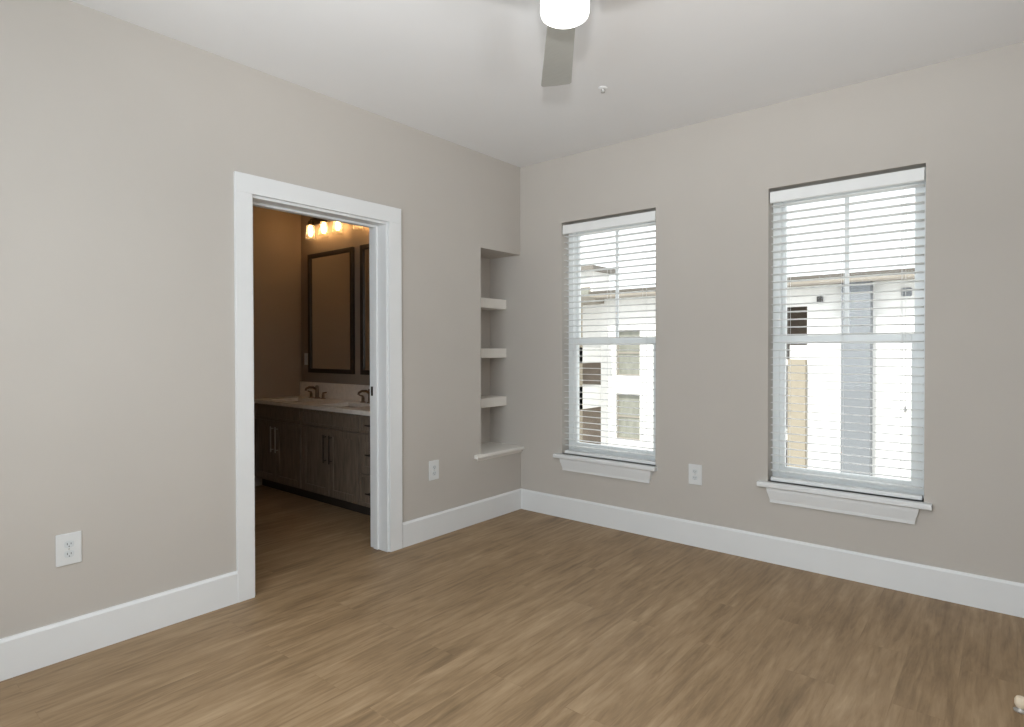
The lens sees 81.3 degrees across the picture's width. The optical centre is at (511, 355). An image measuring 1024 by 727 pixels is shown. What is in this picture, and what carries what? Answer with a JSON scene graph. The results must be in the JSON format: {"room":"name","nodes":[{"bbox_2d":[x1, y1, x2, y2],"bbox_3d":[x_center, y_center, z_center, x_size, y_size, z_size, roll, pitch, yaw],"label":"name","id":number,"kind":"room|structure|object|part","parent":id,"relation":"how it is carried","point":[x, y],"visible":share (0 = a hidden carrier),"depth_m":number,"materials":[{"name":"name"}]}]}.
{"room":"empty bedroom","nodes":[
{"label":"empty bedroom","id":0,"kind":"room"},
{"bbox_2d":[0,0,520,638],"bbox_3d":[-1.366,-0.118,3.206,0.165,2.743,4.300,0,1,40],"label":"wall","id":1,"kind":"structure","parent":0,"point":[123,143],"depth_m":2.74,"materials":[{"name":"beige paint"}]},
{"bbox_2d":[55,531,81,566],"bbox_3d":[-1.850,0.808,2.492,0.009,0.132,0.090,0,1,40],"label":"electrical outlet","id":2,"kind":"object","parent":1,"relation":"attached to","point":[69,545],"visible":1,"depth_m":2.49,"materials":[{"name":"plastic"}]},
{"bbox_2d":[64,540,73,547],"bbox_3d":[-1.848,0.787,2.490,0.003,0.031,0.034,0,1,40],"label":"receptacle","id":3,"kind":"object","parent":2,"relation":"attached to","point":[67,543],"depth_m":2.49,"materials":[{"name":"plastic"}]},
{"bbox_2d":[64,550,73,557],"bbox_3d":[-1.848,0.828,2.490,0.003,0.031,0.034,0,1,40],"label":"receptacle","id":4,"kind":"object","parent":2,"relation":"attached to","point":[67,553],"depth_m":2.49,"materials":[{"name":"plastic"}]},
{"bbox_2d":[0,571,237,680],"bbox_3d":[-2.032,1.185,2.271,0.016,0.160,1.985,0,1,40],"label":"baseboard","id":5,"kind":"structure","parent":1,"relation":"attached to","point":[31,650],"depth_m":2.60,"materials":[{"name":"white paint"}]},
{"bbox_2d":[234,171,402,602],"bbox_3d":[-1.122,0.157,3.490,0.189,2.186,1.072,0,1,40],"label":"door frame","id":6,"kind":"structure","parent":1,"relation":"in","point":[383,222],"depth_m":3.60,"materials":[{"name":"white paint"}]},
{"bbox_3d":[-1.147,0.213,3.504,0.040,2.074,0.862,0,1,40],"label":"stop moulding","id":7,"kind":"part","parent":6,"relation":"part of","materials":[{"name":"white paint"}]},
{"bbox_2d":[429,460,438,480],"bbox_3d":[-0.533,0.784,4.082,0.009,0.132,0.090,0,1,40],"label":"electrical outlet","id":8,"kind":"object","parent":1,"relation":"attached to","point":[433,465],"visible":1,"depth_m":4.08,"materials":[{"name":"plastic"}]},
{"bbox_2d":[403,489,520,547],"bbox_3d":[-0.322,1.159,4.336,0.016,0.160,1.221,0,1,40],"label":"baseboard","id":9,"kind":"structure","parent":1,"relation":"attached to","point":[424,528],"depth_m":4.25,"materials":[{"name":"white paint"}]},
{"bbox_2d":[481,253,501,442],"bbox_3d":[-0.286,-0.024,4.785,0.185,1.607,0.492,0,1,40],"label":"wall niche","id":10,"kind":"object","parent":1,"relation":"in","point":[485,258],"visible":0.11,"depth_m":4.97,"materials":[{"name":"beige paint"}]},
{"bbox_2d":[481,298,505,309],"bbox_3d":[-0.267,-0.417,4.777,0.180,0.078,0.472,0,1,40],"label":"niche shelf","id":11,"kind":"object","parent":10,"relation":"attached to","point":[486,303],"visible":0.49,"depth_m":4.79,"materials":[{"name":"paint"}]},
{"bbox_2d":[481,395,505,407],"bbox_3d":[-0.265,0.374,4.786,0.180,0.074,0.472,0,1,40],"label":"niche shelf","id":12,"kind":"object","parent":10,"relation":"attached to","point":[490,400],"visible":0.49,"depth_m":4.79,"materials":[{"name":"paint"}]},
{"bbox_2d":[481,348,505,357],"bbox_3d":[-0.266,-0.019,4.782,0.180,0.075,0.472,0,1,40],"label":"niche shelf","id":13,"kind":"object","parent":10,"relation":"attached to","point":[485,352],"visible":0.49,"depth_m":4.78,"materials":[{"name":"paint"}]},
{"bbox_2d":[474,442,523,460],"bbox_3d":[-0.217,0.755,4.702,0.366,0.050,0.547,0,1,40],"label":"shelf","id":14,"kind":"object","parent":1,"relation":"attached to","point":[489,450],"depth_m":4.67,"materials":[{"name":"paint"}]},
{"bbox_2d":[253,206,301,485],"bbox_3d":[-2.954,-0.135,5.047,0.120,2.743,2.510,0,1,40],"label":"wall","id":15,"kind":"structure","parent":0,"point":[276,234],"depth_m":5.77,"materials":[{"name":"beige paint"}]},
{"bbox_2d":[301,215,369,384],"bbox_3d":[-1.322,-0.142,5.396,2.189,2.743,0.110,0,1,40],"label":"wall","id":16,"kind":"structure","parent":0,"point":[359,236],"depth_m":5.64,"materials":[{"name":"beige paint"}]},
{"bbox_2d":[304,353,307,364],"bbox_3d":[-2.037,0.035,5.912,0.072,0.116,0.010,0,1,40],"label":"light switch","id":17,"kind":"object","parent":16,"relation":"attached to","point":[305,354],"visible":1,"depth_m":5.91,"materials":[{"name":"plastic"}]},
{"bbox_2d":[305,218,342,239],"bbox_3d":[-1.743,-1.219,5.575,0.600,0.225,0.129,0,1,40],"label":"vanity light","id":18,"kind":"object","parent":16,"relation":"attached to","point":[314,221],"visible":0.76,"depth_m":5.64,"materials":[{"name":"white glass"}]},
{"bbox_3d":[-1.925,-1.191,5.704,0.040,0.100,0.039,0,1,40],"label":"bulb","id":19,"kind":"part","parent":18,"relation":"part of","materials":[{"name":"white glass"}]},
{"bbox_2d":[307,218,316,225],"bbox_3d":[-1.914,-1.278,5.716,0.060,0.075,0.094,0,1,40],"label":"socket","id":20,"kind":"object","parent":18,"relation":"attached to","point":[310,223],"depth_m":5.70,"materials":[{"name":"brown metal"}]},
{"bbox_3d":[-1.754,-1.190,5.562,0.040,0.100,0.039,0,1,40],"label":"bulb","id":21,"kind":"part","parent":18,"relation":"part of","materials":[{"name":"white glass"}]},
{"bbox_3d":[-1.583,-1.188,5.421,0.040,0.100,0.039,0,1,40],"label":"bulb","id":22,"kind":"part","parent":18,"relation":"part of","materials":[{"name":"white glass"}]},
{"bbox_2d":[307,247,354,373],"bbox_3d":[-1.713,-0.408,5.626,0.734,1.152,0.027,0,1,40],"label":"wall mirror","id":23,"kind":"object","parent":16,"relation":"attached to","point":[331,274],"visible":1,"depth_m":5.61,"materials":[{"name":"brown mirror"}]},
{"bbox_2d":[300,381,369,401],"bbox_3d":[-1.251,0.336,5.255,2.238,0.144,0.022,0,1,40],"label":"backsplash","id":24,"kind":"structure","parent":16,"relation":"attached to","point":[334,390],"depth_m":5.55,"materials":[{"name":"stone"}]},
{"bbox_2d":[360,244,369,374],"bbox_3d":[-1.064,-0.404,5.089,0.734,1.152,0.027,0,1,40],"label":"wall mirror","id":25,"kind":"object","parent":16,"relation":"attached to","point":[364,249],"visible":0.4,"depth_m":5.29,"materials":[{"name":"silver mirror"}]},
{"bbox_2d":[364,249,369,369],"bbox_3d":[-1.061,-0.404,5.093,0.658,1.076,0.010,0,1,40],"label":"mirror glass","id":26,"kind":"object","parent":25,"relation":"attached to","point":[366,251],"depth_m":5.27,"materials":[{"name":"brown mirror"}]},
{"bbox_2d":[0,485,1023,726],"bbox_3d":[-0.765,1.317,2.779,6.400,0.120,4.620,0,1,40],"label":"floor","id":27,"kind":"structure","parent":0,"point":[521,617],"depth_m":2.58,"materials":[{"name":"brown wood"}]},
{"bbox_2d":[254,401,370,515],"bbox_3d":[-1.411,0.840,5.067,2.238,0.787,0.525,0,1,40],"label":"vanity cabinet","id":28,"kind":"object","parent":27,"relation":"on","point":[322,456],"visible":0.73,"depth_m":4.97,"materials":[{"name":"brown wood"}]},
{"bbox_3d":[-2.264,0.860,5.487,0.377,0.540,0.020,0,1,40],"label":"cabinet door","id":29,"kind":"part","parent":28,"relation":"part of","materials":[{"name":"brown wood"}]},
{"bbox_3d":[-2.163,0.751,5.370,0.011,0.230,0.034,0,1,40],"label":"handle","id":30,"kind":"part","parent":28,"relation":"part of","materials":[{"name":"silver metal"}]},
{"bbox_3d":[-2.101,0.752,5.319,0.011,0.230,0.034,0,1,40],"label":"handle","id":31,"kind":"part","parent":28,"relation":"part of","materials":[{"name":"silver metal"}]},
{"bbox_3d":[-1.961,0.862,5.237,0.397,0.540,0.020,0,1,40],"label":"cabinet door","id":32,"kind":"part","parent":28,"relation":"part of","materials":[{"name":"brown wood"}]},
{"bbox_2d":[254,396,369,415],"bbox_3d":[-1.407,0.486,5.069,2.238,0.150,0.510,0,1,40],"label":"countertop","id":33,"kind":"structure","parent":28,"relation":"on","point":[332,405],"depth_m":5.18,"materials":[{"name":"stone"}]},
{"bbox_2d":[305,385,326,398],"bbox_3d":[-1.886,0.344,5.635,0.312,0.123,0.158,0,1,40],"label":"faucet","id":34,"kind":"object","parent":33,"relation":"on","point":[316,388],"visible":1,"depth_m":5.66,"materials":[{"name":"brown metal"}]},
{"bbox_3d":[-1.895,0.310,5.625,0.026,0.045,0.132,0,1,40],"label":"spout","id":35,"kind":"part","parent":34,"relation":"part of","materials":[{"name":"brown metal"}]},
{"bbox_2d":[357,389,369,402],"bbox_3d":[-1.259,0.349,5.115,0.312,0.123,0.158,0,1,40],"label":"faucet","id":36,"kind":"object","parent":33,"relation":"on","point":[368,390],"visible":0.57,"depth_m":5.14,"materials":[{"name":"brown metal"}]},
{"bbox_3d":[-1.315,0.376,5.229,0.080,0.068,0.047,0,1,40],"label":"handle","id":37,"kind":"part","parent":36,"relation":"part of","materials":[{"name":"brown metal"}]},
{"bbox_3d":[-1.267,0.314,5.105,0.026,0.045,0.132,0,1,40],"label":"spout","id":38,"kind":"part","parent":36,"relation":"part of","materials":[{"name":"brown metal"}]},
{"bbox_3d":[-1.631,0.865,4.963,0.397,0.540,0.020,0,1,40],"label":"cabinet door","id":39,"kind":"part","parent":28,"relation":"part of","materials":[{"name":"brown wood"}]},
{"bbox_3d":[-1.522,0.756,4.840,0.011,0.230,0.034,0,1,40],"label":"handle","id":40,"kind":"part","parent":28,"relation":"part of","materials":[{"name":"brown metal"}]},
{"bbox_3d":[-1.460,0.756,4.789,0.011,0.230,0.034,0,1,40],"label":"handle","id":41,"kind":"part","parent":28,"relation":"part of","materials":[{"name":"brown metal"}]},
{"bbox_3d":[-1.325,0.867,4.710,0.385,0.540,0.020,0,1,40],"label":"cabinet door","id":42,"kind":"part","parent":28,"relation":"part of","materials":[{"name":"brown wood"}]},
{"bbox_3d":[-0.929,0.526,4.378,0.600,0.128,0.020,0,1,40],"label":"drawer","id":43,"kind":"part","parent":28,"relation":"part of","materials":[{"name":"brown wood"}]},
{"bbox_3d":[-0.928,1.022,4.383,0.600,0.235,0.020,0,1,40],"label":"drawer","id":44,"kind":"part","parent":28,"relation":"part of","materials":[{"name":"brown wood"}]},
{"bbox_3d":[-0.929,0.748,4.380,0.600,0.295,0.020,0,1,40],"label":"drawer","id":45,"kind":"part","parent":28,"relation":"part of","materials":[{"name":"brown wood"}]},
{"bbox_2d":[1013,695,1023,714],"bbox_3d":[1.802,1.234,2.113,0.042,0.053,0.042,0,1,40],"label":"door stop","id":46,"kind":"object","parent":27,"relation":"on","point":[1018,700],"visible":1,"depth_m":2.10,"materials":[{"name":"beige rubber"}]},
{"bbox_2d":[70,0,1023,167],"bbox_3d":[-0.771,-1.545,2.747,6.400,0.120,4.620,0,1,40],"label":"ceiling","id":47,"kind":"structure","parent":0,"point":[465,73],"depth_m":2.91,"materials":[{"name":"paint"}]},
{"bbox_2d":[539,0,589,86],"bbox_3d":[0.236,-1.285,1.837,1.212,0.385,1.299,0,1,40],"label":"ceiling fan","id":48,"kind":"object","parent":47,"relation":"hanging from","point":[561,17],"visible":1,"depth_m":2.24,"materials":[{"name":"silver metal"}]},
{"bbox_3d":[0.187,-1.208,2.365,0.134,0.020,0.611,0,1,2],"label":"blade","id":49,"kind":"part","parent":48,"relation":"part of","materials":[{"name":"silver metal"}]},
{"bbox_3d":[0.172,-1.134,1.946,0.160,0.081,0.160,0,1,40],"label":"lamp shade","id":50,"kind":"part","parent":48,"relation":"part of","materials":[{"name":"white glass"}]},
{"bbox_2d":[598,86,607,92],"bbox_3d":[0.508,-1.482,3.333,0.054,0.025,0.054,0,1,40],"label":"sprinkler","id":51,"kind":"object","parent":47,"relation":"attached to","point":[601,88],"visible":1,"depth_m":3.32,"materials":[{"name":"paint"}]},
{"bbox_2d":[490,42,1023,582],"bbox_3d":[1.485,-0.129,3.767,4.210,2.743,0.200,0,1,40],"label":"wall","id":52,"kind":"structure","parent":0,"point":[709,184],"depth_m":3.61,"materials":[{"name":"beige paint"}]},
{"bbox_2d":[553,221,656,482],"bbox_3d":[0.708,-0.069,4.371,0.840,1.881,0.231,0,1,40],"label":"window","id":53,"kind":"structure","parent":52,"relation":"in","point":[630,471],"depth_m":4.43,"materials":[{"name":"plastic"}]},
{"bbox_2d":[563,211,655,464],"bbox_3d":[0.703,-0.119,4.336,0.764,1.738,0.067,0,1,40],"label":"window blind","id":54,"kind":"object","parent":53,"relation":"attached to","point":[650,216],"visible":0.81,"depth_m":4.31,"materials":[{"name":"white plastic"}]},
{"bbox_3d":[0.709,0.739,4.351,0.758,0.022,0.048,0,1,40],"label":"rail","id":55,"kind":"part","parent":54,"relation":"part of","materials":[{"name":"white plastic"}]},
{"bbox_3d":[0.755,0.294,4.404,0.696,0.845,0.038,0,1,40],"label":"sash","id":56,"kind":"part","parent":53,"relation":"part of","materials":[{"name":"plastic"}]},
{"bbox_3d":[0.780,-0.523,4.426,0.696,0.884,0.033,0,1,40],"label":"sash","id":57,"kind":"part","parent":53,"relation":"part of","materials":[{"name":"plastic"}]},
{"bbox_2d":[689,464,701,485],"bbox_3d":[1.192,0.775,3.885,0.090,0.132,0.009,0,1,40],"label":"electrical outlet","id":58,"kind":"object","parent":52,"relation":"attached to","point":[695,471],"visible":1,"depth_m":3.88,"materials":[{"name":"plastic"}]},
{"bbox_2d":[520,488,1023,617],"bbox_3d":[1.507,1.164,3.625,3.740,0.160,0.016,0,1,40],"label":"baseboard","id":59,"kind":"structure","parent":52,"relation":"attached to","point":[968,589],"depth_m":3.46,"materials":[{"name":"white paint"}]},
{"bbox_2d":[757,167,931,524],"bbox_3d":[1.880,-0.060,3.401,0.865,1.881,0.231,0,1,40],"label":"window","id":60,"kind":"structure","parent":52,"relation":"in","point":[877,507],"depth_m":3.37,"materials":[{"name":"plastic"}]},
{"bbox_2d":[770,167,924,499],"bbox_3d":[1.863,-0.111,3.369,0.765,1.738,0.076,0,1,40],"label":"window blind","id":61,"kind":"object","parent":60,"relation":"attached to","point":[918,174],"visible":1,"depth_m":3.34,"materials":[{"name":"white plastic"}]},
{"bbox_3d":[1.870,-0.092,3.377,0.568,1.676,0.055,0,1,40],"label":"ladder cord","id":62,"kind":"part","parent":61,"relation":"part of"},
{"bbox_3d":[1.872,0.747,3.387,0.759,0.022,0.048,0,1,40],"label":"rail","id":63,"kind":"part","parent":61,"relation":"part of","materials":[{"name":"white plastic"}]},
{"bbox_3d":[2.078,-0.299,3.149,0.015,1.205,0.015,0,1,40],"label":"lift cord","id":64,"kind":"part","parent":61,"relation":"part of","materials":[{"name":"white fabric"}]},
{"bbox_3d":[1.919,0.303,3.440,0.699,0.845,0.038,0,1,40],"label":"sash","id":65,"kind":"part","parent":60,"relation":"part of","materials":[{"name":"plastic"}]},
{"bbox_3d":[1.943,-0.514,3.462,0.699,0.884,0.033,0,1,40],"label":"sash","id":66,"kind":"part","parent":60,"relation":"part of","materials":[{"name":"plastic"}]},
{"label":"outside","id":67,"kind":"structure","parent":0,"visible":0},
{"bbox_3d":[28.971,7.194,39.786,120.000,0.200,89.400,0,1,40],"label":"ground","id":68,"kind":"structure","parent":67,"visible":0},
{"bbox_2d":[581,265,614,296],"bbox_3d":[3.315,-0.835,62.356,14.800,15.450,4.400,0,1,40],"label":"apartment building","id":69,"kind":"structure","parent":68,"relation":"on","point":[611,271],"depth_m":57.36,"materials":[{"name":"white paint"}]},
{"bbox_3d":[6.980,-5.662,57.409,1.140,1.640,0.048,0,1,40],"label":"pane","id":70,"kind":"part","parent":69,"relation":"part of","materials":[{"name":"grey glass"}]},
{"bbox_2d":[579,268,914,479],"bbox_3d":[13.879,2.077,27.939,22.800,10.350,14.300,0,1,40],"label":"apartment building","id":71,"kind":"structure","parent":68,"relation":"on","point":[584,350],"depth_m":23.17,"materials":[{"name":"white paint"}]},
{"bbox_3d":[3.094,2.369,28.206,0.350,9.800,0.350,0,1,40],"label":"balcony post","id":72,"kind":"part","parent":71,"relation":"part of","materials":[{"name":"beige paint"}]},
{"bbox_3d":[5.640,2.929,28.682,1.150,2.080,0.020,0,1,40],"label":"pane","id":73,"kind":"part","parent":71,"relation":"part of","materials":[{"name":"grey glass"}]},
{"bbox_3d":[5.634,-0.131,28.648,1.150,2.080,0.020,0,1,40],"label":"pane","id":74,"kind":"part","parent":71,"relation":"part of","materials":[{"name":"grey glass"}]},
{"bbox_2d":[817,296,822,301],"bbox_3d":[11.924,-2.166,23.110,0.200,0.250,0.150,0,1,40],"label":"wall light","id":75,"kind":"object","parent":71,"relation":"attached to","point":[819,298],"depth_m":23.04,"materials":[{"name":"metal"}]},
{"bbox_2d":[901,287,911,295],"bbox_3d":[14.110,-2.276,21.344,0.320,0.300,0.080,0,1,40],"label":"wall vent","id":76,"kind":"object","parent":71,"relation":"attached to","point":[908,293],"depth_m":21.29,"materials":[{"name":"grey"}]}
]}

